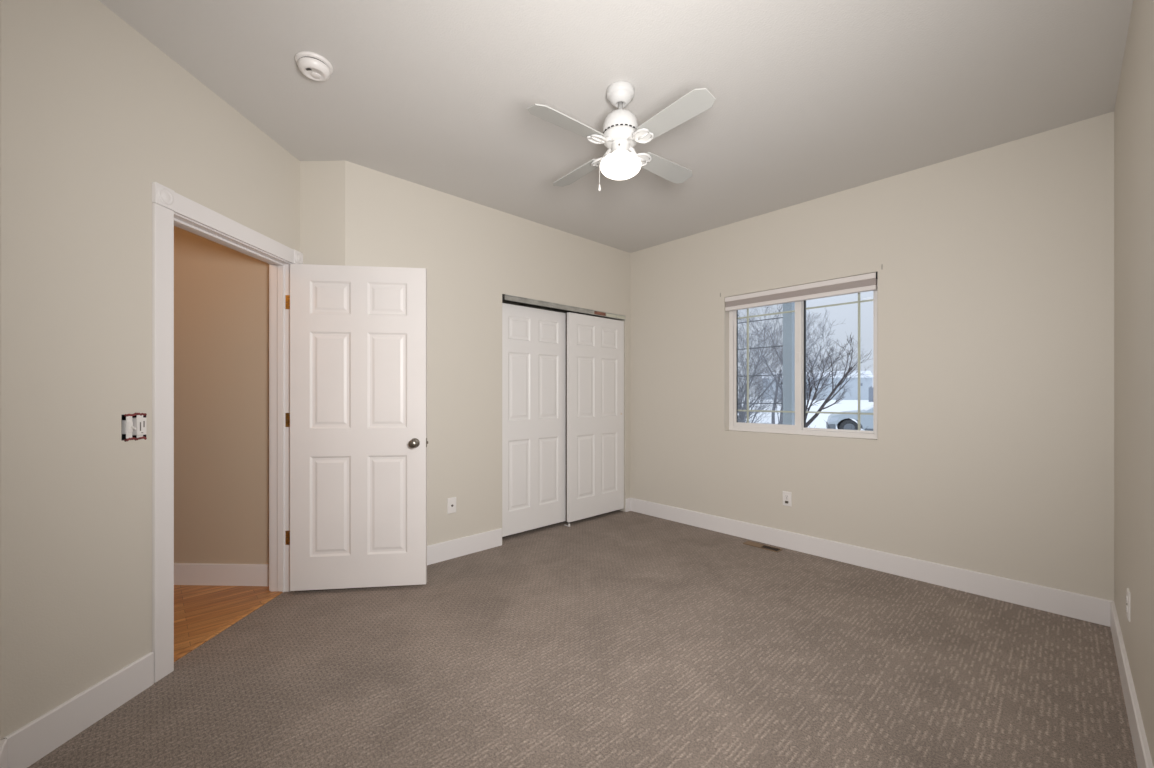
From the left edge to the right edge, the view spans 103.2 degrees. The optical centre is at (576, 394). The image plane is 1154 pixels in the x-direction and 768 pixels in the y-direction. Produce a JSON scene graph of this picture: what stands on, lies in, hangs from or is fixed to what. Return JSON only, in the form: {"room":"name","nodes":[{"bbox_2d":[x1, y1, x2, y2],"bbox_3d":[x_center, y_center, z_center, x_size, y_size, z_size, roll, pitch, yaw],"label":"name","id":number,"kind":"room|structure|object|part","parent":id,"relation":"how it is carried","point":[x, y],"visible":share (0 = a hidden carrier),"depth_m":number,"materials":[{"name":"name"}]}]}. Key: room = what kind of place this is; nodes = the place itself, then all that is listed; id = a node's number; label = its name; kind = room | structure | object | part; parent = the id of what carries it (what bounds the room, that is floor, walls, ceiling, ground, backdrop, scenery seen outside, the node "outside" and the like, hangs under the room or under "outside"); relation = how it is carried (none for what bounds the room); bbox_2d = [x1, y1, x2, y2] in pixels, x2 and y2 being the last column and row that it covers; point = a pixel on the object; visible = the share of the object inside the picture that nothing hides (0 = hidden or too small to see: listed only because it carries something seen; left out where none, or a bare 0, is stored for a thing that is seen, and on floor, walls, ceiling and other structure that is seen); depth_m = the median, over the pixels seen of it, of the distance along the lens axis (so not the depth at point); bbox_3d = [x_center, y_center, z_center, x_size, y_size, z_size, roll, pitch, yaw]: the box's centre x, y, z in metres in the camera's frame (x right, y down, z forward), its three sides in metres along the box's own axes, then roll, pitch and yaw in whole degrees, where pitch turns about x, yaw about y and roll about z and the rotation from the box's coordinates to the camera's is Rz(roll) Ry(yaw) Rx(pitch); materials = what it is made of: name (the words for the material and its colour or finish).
{"room":"empty bedroom","nodes":[
{"label":"empty bedroom","id":0,"kind":"room"},
{"bbox_2d":[0,0,0,739],"bbox_3d":[-0.987,-0.149,0.462,0.120,2.814,2.619,0,0,-43],"label":"wall","id":1,"kind":"structure","parent":0,"point":[0,0],"depth_m":1.45,"materials":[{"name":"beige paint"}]},
{"bbox_2d":[0,739,7,767],"bbox_3d":[-0.982,1.169,0.554,0.014,0.137,2.479,0,0,-43],"label":"baseboard","id":2,"kind":"structure","parent":1,"relation":"attached to","point":[3,743],"depth_m":1.44,"materials":[{"name":"white paint"}]},
{"bbox_2d":[1,0,299,739],"bbox_3d":[-1.879,-0.149,2.208,0.130,2.814,1.496,0,0,2],"label":"wall","id":3,"kind":"structure","parent":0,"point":[94,113],"depth_m":1.70,"materials":[{"name":"beige paint"}]},
{"bbox_2d":[3,652,153,767],"bbox_3d":[-1.823,1.169,1.708,0.014,0.137,0.489,0,0,2],"label":"baseboard","id":4,"kind":"structure","parent":3,"relation":"attached to","point":[36,739],"depth_m":1.66,"materials":[{"name":"white paint"}]},
{"bbox_2d":[121,413,146,441],"bbox_3d":[-1.845,0.134,1.885,0.086,0.117,0.104,0,0,2],"label":"switch box","id":5,"kind":"object","parent":3,"relation":"attached to","point":[133,426],"visible":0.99,"depth_m":1.89,"materials":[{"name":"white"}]},
{"bbox_2d":[122,416,135,438],"bbox_3d":[-1.838,0.134,1.865,0.058,0.092,0.050,0,0,-43],"label":"toggle switch","id":6,"kind":"object","parent":5,"relation":"attached to","point":[128,425],"depth_m":1.86,"materials":[{"name":"white plastic"}]},
{"bbox_2d":[132,415,145,437],"bbox_3d":[-1.839,0.134,1.907,0.050,0.096,0.039,0,0,2],"label":"toggle switch","id":7,"kind":"object","parent":5,"relation":"attached to","point":[138,421],"depth_m":1.90,"materials":[{"name":"white plastic"}]},
{"bbox_2d":[152,182,302,682],"bbox_3d":[-1.865,0.164,2.457,0.173,2.148,0.998,0,0,2],"label":"door frame","id":8,"kind":"structure","parent":3,"relation":"attached to","point":[170,209],"depth_m":2.04,"materials":[{"name":"white paint"}]},
{"bbox_3d":[-1.812,0.209,2.002,0.016,2.058,0.088,0,0,2],"label":"casing","id":9,"kind":"part","parent":8,"relation":"part of","materials":[{"name":"white paint"}]},
{"bbox_3d":[-1.797,-0.864,2.457,0.016,0.088,0.824,0,0,2],"label":"head casing","id":10,"kind":"part","parent":8,"relation":"part of","materials":[{"name":"white paint"}]},
{"bbox_3d":[-1.928,0.209,2.915,0.016,2.058,0.082,0,0,2],"label":"hall casing","id":11,"kind":"part","parent":8,"relation":"part of","materials":[{"name":"white paint"}]},
{"bbox_2d":[285,264,427,590],"bbox_3d":[-1.389,0.205,2.888,0.873,2.022,0.173,0,0,-7],"label":"door","id":12,"kind":"structure","parent":8,"relation":"attached to","point":[356,419],"depth_m":2.87,"materials":[{"name":"paint"}]},
{"bbox_3d":[-1.806,0.899,2.863,0.040,0.088,0.002,0,0,2],"label":"hinge plate","id":13,"kind":"part","parent":12,"relation":"part of","materials":[{"name":"gold metal"}]},
{"bbox_3d":[-1.806,0.161,2.863,0.040,0.088,0.002,0,0,2],"label":"hinge plate","id":14,"kind":"part","parent":12,"relation":"part of","materials":[{"name":"gold metal"}]},
{"bbox_3d":[-1.806,-0.577,2.863,0.040,0.088,0.002,0,0,2],"label":"hinge plate","id":15,"kind":"part","parent":12,"relation":"part of","materials":[{"name":"gold metal"}]},
{"bbox_3d":[-1.030,0.311,2.881,0.062,0.062,0.069,0,0,-7],"label":"knob","id":16,"kind":"part","parent":12,"relation":"part of","materials":[{"name":"silver metal"}]},
{"bbox_2d":[174,161,344,563],"bbox_3d":[-2.514,-0.149,3.017,2.047,2.814,0.080,0,0,2],"label":"wall","id":17,"kind":"structure","parent":0,"point":[221,293],"depth_m":2.97,"materials":[{"name":"beige paint"}]},
{"bbox_2d":[174,563,268,585],"bbox_3d":[-2.739,1.169,2.978,1.600,0.137,0.014,0,0,2],"label":"baseboard","id":18,"kind":"structure","parent":17,"relation":"attached to","point":[184,573],"depth_m":2.96,"materials":[{"name":"white paint"}]},
{"bbox_2d":[345,161,629,545],"bbox_3d":[-0.499,-0.149,3.949,2.826,2.814,0.110,0,0,-43],"label":"wall","id":19,"kind":"structure","parent":0,"point":[473,254],"depth_m":3.56,"materials":[{"name":"beige paint"}]},
{"bbox_2d":[447,497,455,513],"bbox_3d":[-0.940,0.840,3.447,0.072,0.118,0.020,0,0,-43],"label":"cable plate","id":20,"kind":"object","parent":19,"relation":"attached to","point":[451,502],"visible":1,"depth_m":3.45,"materials":[{"name":"white plastic"}]},
{"bbox_2d":[427,498,630,564],"bbox_3d":[-0.464,1.169,3.897,2.818,0.137,0.014,0,0,-43],"label":"baseboard","id":21,"kind":"structure","parent":19,"relation":"attached to","point":[454,548],"depth_m":3.52,"materials":[{"name":"white paint"}]},
{"bbox_2d":[502,294,625,319],"bbox_3d":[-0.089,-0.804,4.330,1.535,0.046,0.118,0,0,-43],"label":"closet track","id":22,"kind":"object","parent":19,"relation":"attached to","point":[504,296],"visible":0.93,"depth_m":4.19,"materials":[{"name":"metal"}]},
{"bbox_2d":[502,303,565,536],"bbox_3d":[-0.391,0.217,4.101,0.772,1.974,0.035,0,0,-43],"label":"door","id":23,"kind":"structure","parent":22,"relation":"hanging from","point":[533,339],"depth_m":4.07,"materials":[{"name":"white paint"}]},
{"bbox_2d":[566,312,623,521],"bbox_3d":[0.194,0.217,4.571,0.782,1.974,0.045,0,0,-43],"label":"door","id":24,"kind":"structure","parent":22,"relation":"hanging from","point":[594,345],"depth_m":4.52,"materials":[{"name":"white paint"}]},
{"bbox_2d":[27,510,1137,767],"bbox_3d":[-0.758,1.248,2.330,5.419,0.020,4.794,0,0,-43],"label":"floor","id":25,"kind":"structure","parent":0,"point":[617,638],"depth_m":2.03,"materials":[{"name":"carpet"}]},
{"bbox_2d":[174,591,282,661],"bbox_3d":[-1.870,1.244,2.460,0.040,0.027,0.812,0,0,2],"label":"threshold","id":26,"kind":"object","parent":25,"relation":"on","point":[233,621],"visible":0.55,"depth_m":2.41,"materials":[{"name":"brown wood"}]},
{"bbox_2d":[743,541,781,551],"bbox_3d":[1.505,1.235,3.713,0.092,0.005,0.291,0,0,-43],"label":"floor vent","id":27,"kind":"object","parent":25,"relation":"in","point":[750,543],"visible":1,"depth_m":3.71,"materials":[{"name":"brown metal"}]},
{"bbox_3d":[1.459,1.236,3.762,0.072,0.004,0.134,0,0,-43],"label":"blank plate","id":28,"kind":"part","parent":27,"relation":"part of","materials":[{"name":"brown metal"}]},
{"bbox_2d":[762,545,779,550],"bbox_3d":[1.551,1.235,3.664,0.072,0.004,0.134,0,0,-43],"label":"grille","id":29,"kind":"object","parent":27,"relation":"attached to","point":[766,547],"depth_m":3.66,"materials":[{"name":"brown metal"}]},
{"bbox_2d":[99,0,1132,252],"bbox_3d":[0.148,-1.531,2.331,4.093,0.050,3.557,0,0,-43],"label":"ceiling","id":30,"kind":"structure","parent":0,"point":[815,99],"depth_m":2.22,"materials":[{"name":"white paint"}]},
{"bbox_2d":[295,51,332,80],"bbox_3d":[-1.195,-1.479,2.078,0.152,0.052,0.152,0,0,-43],"label":"smoke detector","id":31,"kind":"object","parent":30,"relation":"attached to","point":[314,66],"visible":1,"depth_m":2.04,"materials":[{"name":"white plastic"}]},
{"bbox_2d":[527,81,715,190],"bbox_3d":[0.215,-1.265,2.262,0.789,0.482,0.789,0,0,6],"label":"ceiling fan","id":32,"kind":"object","parent":30,"relation":"hanging from","point":[621,133],"visible":1,"depth_m":2.19,"materials":[{"name":"white metal"}]},
{"bbox_3d":[-0.048,-1.219,2.051,0.375,0.030,0.118,0,0,-39],"label":"blade","id":33,"kind":"part","parent":32,"relation":"part of","materials":[{"name":"laminate"}]},
{"bbox_3d":[0.005,-1.219,2.526,0.118,0.030,0.375,0,0,-39],"label":"blade","id":34,"kind":"part","parent":32,"relation":"part of","materials":[{"name":"laminate"}]},
{"bbox_3d":[0.215,-1.134,2.262,0.204,0.112,0.204,0,0,-43],"label":"globe","id":35,"kind":"part","parent":32,"relation":"part of","materials":[{"name":"white glass"}]},
{"bbox_3d":[0.479,-1.219,2.472,0.375,0.030,0.118,0,0,-39],"label":"blade","id":36,"kind":"part","parent":32,"relation":"part of","materials":[{"name":"laminate"}]},
{"bbox_3d":[0.426,-1.219,1.998,0.118,0.030,0.375,0,0,-39],"label":"blade","id":37,"kind":"part","parent":32,"relation":"part of","materials":[{"name":"laminate"}]},
{"bbox_2d":[630,111,1113,600],"bbox_3d":[1.780,-0.149,3.708,0.170,2.814,3.577,0,0,-43],"label":"wall","id":38,"kind":"structure","parent":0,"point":[992,453],"depth_m":2.97,"materials":[{"name":"beige paint"}]},
{"bbox_2d":[783,491,791,506],"bbox_3d":[1.683,0.841,3.669,0.024,0.115,0.070,0,0,-43],"label":"wall outlet","id":39,"kind":"object","parent":38,"relation":"attached to","point":[787,496],"visible":1,"depth_m":3.67,"materials":[{"name":"white plastic"}]},
{"bbox_2d":[725,272,877,310],"bbox_3d":[1.734,-0.802,3.662,0.054,0.120,1.167,0,0,-43],"label":"window blind","id":40,"kind":"object","parent":38,"relation":"attached to","point":[864,282],"visible":1,"depth_m":3.58,"materials":[{"name":"white plastic"}]},
{"bbox_3d":[1.731,-0.759,3.666,0.046,0.033,1.156,0,0,-43],"label":"rail","id":41,"kind":"part","parent":40,"relation":"part of","materials":[{"name":"white plastic"}]},
{"bbox_2d":[729,279,877,438],"bbox_3d":[1.808,-0.271,3.735,0.088,1.194,1.174,0,0,-43],"label":"window","id":42,"kind":"structure","parent":38,"relation":"attached to","point":[800,411],"depth_m":3.70,"materials":[{"name":"white plastic"}]},
{"bbox_2d":[738,309,794,422],"bbox_3d":[1.616,-0.273,3.922,0.006,1.050,0.509,0,0,-43],"label":"window pane","id":43,"kind":"object","parent":42,"relation":"attached to","point":[747,316],"depth_m":4.03,"materials":[{"name":"clear glass"}]},
{"bbox_3d":[1.618,-0.271,3.907,0.034,1.121,0.587,0,0,-43],"label":"sliding sash","id":44,"kind":"part","parent":42,"relation":"part of","materials":[{"name":"white plastic"}]},
{"bbox_3d":[2.008,-0.271,3.541,0.028,1.118,0.541,0,0,-43],"label":"fixed sash","id":45,"kind":"part","parent":42,"relation":"part of","materials":[{"name":"white plastic"}]},
{"bbox_2d":[806,293,872,429],"bbox_3d":[2.018,-0.269,3.539,0.006,1.078,0.489,0,0,-43],"label":"window pane","id":46,"kind":"object","parent":42,"relation":"attached to","point":[859,301],"depth_m":3.43,"materials":[{"name":"clear glass"}]},
{"bbox_2d":[630,497,1113,626],"bbox_3d":[1.709,1.169,3.648,0.014,0.137,3.347,0,0,-43],"label":"baseboard","id":47,"kind":"structure","parent":38,"relation":"attached to","point":[1096,610],"depth_m":3.08,"materials":[{"name":"white paint"}]},
{"bbox_2d":[1114,0,1153,766],"bbox_3d":[1.405,-0.149,0.989,4.093,2.814,0.120,0,0,-43],"label":"wall","id":48,"kind":"structure","parent":0,"point":[1134,106],"depth_m":1.69,"materials":[{"name":"beige paint"}]},
{"bbox_2d":[1126,588,1129,621],"bbox_3d":[2.234,0.852,1.854,0.070,0.115,0.009,0,0,-43],"label":"wall outlet","id":49,"kind":"object","parent":48,"relation":"attached to","point":[1128,590],"visible":1,"depth_m":1.83,"materials":[{"name":"white plastic"}]},
{"bbox_2d":[1110,601,1153,767],"bbox_3d":[1.354,1.169,1.033,4.079,0.137,0.014,0,0,-43],"label":"baseboard","id":50,"kind":"structure","parent":48,"relation":"attached to","point":[1140,744],"depth_m":1.71,"materials":[{"name":"white paint"}]},
{"label":"outside","id":51,"kind":"structure","parent":0,"visible":0},
{"bbox_2d":[738,397,872,429],"bbox_3d":[47.764,1.688,144.935,260.000,0.001,300.000,0,0,-43],"label":"snow ground","id":52,"kind":"structure","parent":51,"point":[843,405],"depth_m":50.65,"materials":[{"name":"white snow"}]},
{"bbox_2d":[738,302,794,424],"bbox_3d":[1.914,0.128,6.176,0.140,3.120,2.044,0,0,-43],"label":"trellis","id":53,"kind":"object","parent":52,"relation":"on","point":[788,374],"visible":0.18,"depth_m":5.46,"materials":[{"name":"grey"}]},
{"bbox_3d":[2.551,0.138,5.496,0.108,3.100,0.108,0,0,-43],"label":"post","id":54,"kind":"part","parent":53,"relation":"part of","materials":[{"name":"grey"}]},
{"bbox_2d":[738,306,828,423],"bbox_3d":[3.132,-0.098,9.264,2.587,3.665,4.092,0,0,-6],"label":"bare tree","id":55,"kind":"object","parent":52,"relation":"on","point":[742,415],"visible":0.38,"depth_m":8.96,"materials":[{"name":"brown plant"}]},
{"bbox_2d":[738,304,869,423],"bbox_3d":[5.968,-0.644,12.635,3.633,4.773,3.245,0,0,19],"label":"bare tree","id":56,"kind":"object","parent":52,"relation":"on","point":[780,421],"visible":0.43,"depth_m":12.41,"materials":[{"name":"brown plant"}]},
{"bbox_2d":[762,371,872,399],"bbox_3d":[75.724,-2.787,146.106,30.700,8.950,11.800,0,0,24],"label":"building","id":57,"kind":"structure","parent":52,"relation":"on","point":[866,383],"depth_m":138.50,"materials":[{"name":"grey"}]},
{"bbox_2d":[775,332,869,426],"bbox_3d":[3.719,0.389,6.979,1.440,2.662,0.808,0,0,-3],"label":"bare tree","id":58,"kind":"object","parent":52,"relation":"on","point":[847,374],"visible":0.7,"depth_m":7.00,"materials":[{"name":"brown plant"}]},
{"bbox_2d":[826,404,872,430],"bbox_3d":[12.537,0.893,18.061,4.670,1.610,1.980,0,0,27],"label":"car","id":59,"kind":"object","parent":52,"relation":"on","point":[842,421],"visible":0.32,"depth_m":18.00,"materials":[{"name":"grey paint"}]},
{"bbox_2d":[868,386,872,401],"bbox_3d":[69.757,-0.062,101.494,10.000,3.500,0.101,0,0,0],"label":"fence","id":60,"kind":"object","parent":52,"relation":"on","point":[870,390],"visible":0.09,"depth_m":101.45,"materials":[{"name":"grey"}]}
]}

